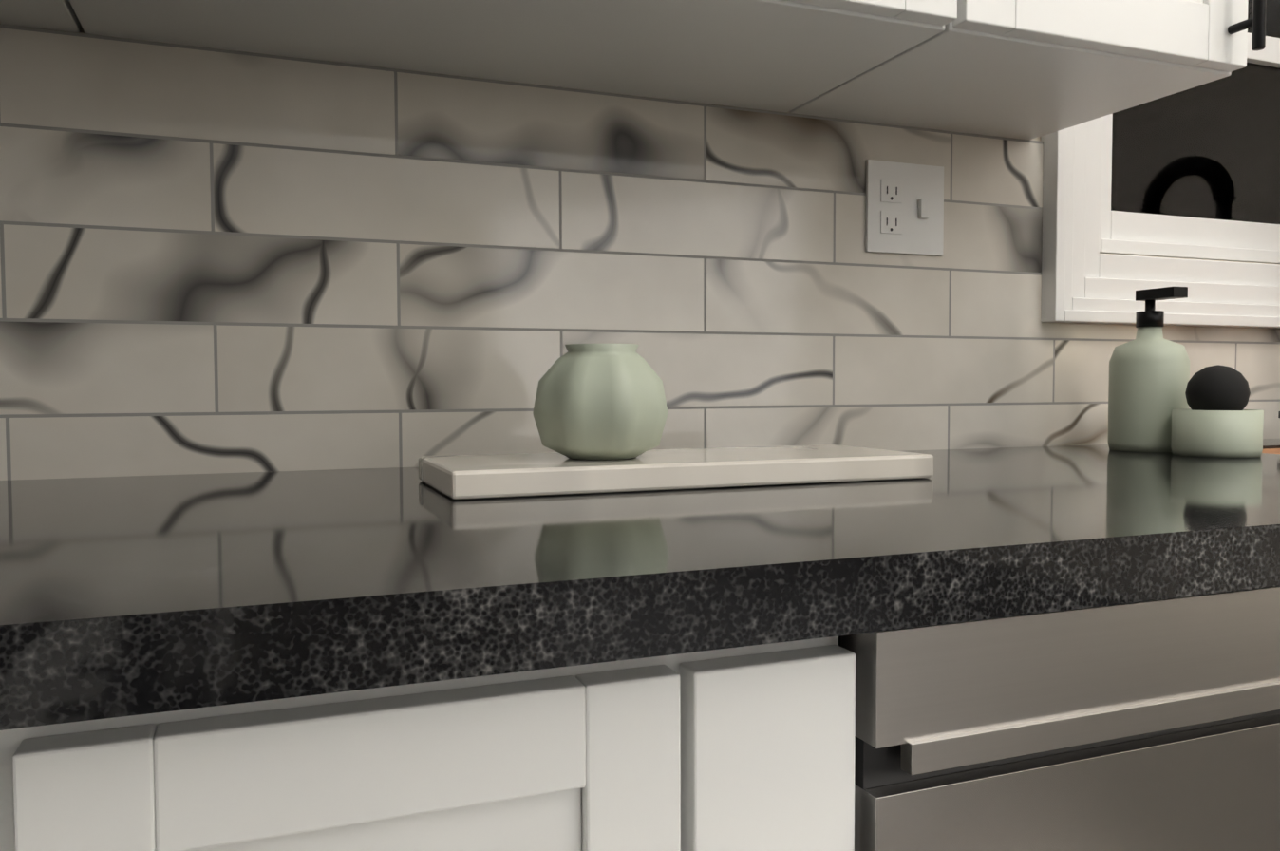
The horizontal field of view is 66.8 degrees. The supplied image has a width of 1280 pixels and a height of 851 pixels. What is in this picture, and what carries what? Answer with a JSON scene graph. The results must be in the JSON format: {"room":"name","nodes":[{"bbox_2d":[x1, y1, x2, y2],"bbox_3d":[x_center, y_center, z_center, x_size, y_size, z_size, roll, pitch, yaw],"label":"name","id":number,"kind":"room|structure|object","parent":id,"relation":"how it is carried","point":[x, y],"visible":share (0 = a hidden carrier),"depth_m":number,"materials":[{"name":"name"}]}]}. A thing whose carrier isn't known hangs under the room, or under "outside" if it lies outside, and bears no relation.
{"room":"kitchen","nodes":[
{"label":"kitchen","id":0,"kind":"room"},
{"bbox_2d":[10,22,1279,480],"bbox_3d":[1.022,-0.268,1.601,4.840,2.430,0.120,-1,3,-21],"label":"wall","id":1,"kind":"structure","parent":0,"point":[787,112],"depth_m":1.35,"materials":[{"name":"beige paint"}]},
{"bbox_2d":[0,0,80,32],"bbox_3d":[-0.699,-0.821,0.506,0.610,0.934,0.618,-1,3,-21],"label":"upper cabinet","id":2,"kind":"object","parent":1,"relation":"attached to","point":[55,14],"visible":1,"depth_m":0.87,"materials":[{"name":"white"}]},
{"bbox_2d":[0,23,1279,480],"bbox_3d":[0.228,-0.175,1.224,2.840,0.422,0.008,-1,3,-21],"label":"backsplash","id":3,"kind":"structure","parent":1,"relation":"attached to","point":[222,261],"depth_m":1.06,"materials":[{"name":"tile"}]},
{"bbox_2d":[865,159,943,255],"bbox_3d":[0.346,-0.281,1.256,0.118,0.116,0.012,-1,3,-21],"label":"outlet","id":4,"kind":"object","parent":3,"relation":"attached to","point":[904,208],"visible":1,"depth_m":1.26,"materials":[{"name":"white plastic"}]},
{"bbox_2d":[69,0,1266,139],"bbox_3d":[0.068,-0.842,0.944,1.141,0.934,0.359,-1,3,-21],"label":"upper cabinet","id":5,"kind":"object","parent":1,"relation":"attached to","point":[1026,69],"visible":1,"depth_m":0.98,"materials":[{"name":"white wood"}]},
{"bbox_2d":[1040,0,1279,328],"bbox_3d":[1.025,-0.583,1.565,1.038,0.856,0.144,-1,3,-21],"label":"window","id":6,"kind":"structure","parent":1,"relation":"in","point":[1194,173],"depth_m":1.47,"materials":[{"name":"white wood"}]},
{"bbox_3d":[2.319,1.130,-1.661,4.840,0.100,7.240,-1,3,-21],"label":"floor","id":7,"kind":"structure","parent":0,"visible":0},
{"bbox_2d":[0,636,855,850],"bbox_3d":[-0.201,0.543,0.751,0.445,0.889,0.626,-1,3,-21],"label":"base cabinet","id":8,"kind":"object","parent":7,"relation":"on","point":[746,748],"visible":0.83,"depth_m":0.45,"materials":[{"name":"white wood"}]},
{"bbox_2d":[838,585,1279,850],"bbox_3d":[0.303,0.536,0.928,0.610,0.885,0.611,-1,3,-21],"label":"dishwasher","id":9,"kind":"object","parent":7,"relation":"on","point":[1150,725],"visible":0.5,"depth_m":0.57,"materials":[{"name":"grey metal"}]},
{"bbox_3d":[1.100,0.518,1.238,1.090,0.889,0.664,-1,3,-21],"label":"base cabinet","id":10,"kind":"object","parent":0,"visible":0},
{"bbox_2d":[0,579,45,730],"bbox_3d":[-0.426,0.112,-0.068,0.660,0.039,0.630,-1,3,-21],"label":"countertop","id":11,"kind":"structure","parent":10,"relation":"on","point":[22,653],"depth_m":0.36,"materials":[{"name":"black stone"}]},
{"bbox_2d":[0,438,1279,725],"bbox_3d":[0.332,0.166,0.928,2.791,0.236,0.646,-1,3,-21],"label":"countertop","id":12,"kind":"structure","parent":10,"relation":"on","point":[120,596],"depth_m":0.52,"materials":[{"name":"black stone"}]},
{"bbox_2d":[418,444,933,499],"bbox_3d":[0.034,0.038,0.894,0.445,0.022,0.170,-1,3,-21],"label":"marble tray","id":13,"kind":"object","parent":12,"relation":"on","point":[464,477],"visible":0.98,"depth_m":0.82,"materials":[{"name":"white stone"}]},
{"bbox_2d":[532,343,668,459],"bbox_3d":[-0.034,-0.022,0.866,0.127,0.100,0.127,-1,3,-21],"label":"ribbed vase","id":14,"kind":"object","parent":13,"relation":"on","point":[600,401],"visible":1,"depth_m":0.82,"materials":[{"name":"green ceramic"}]}
]}

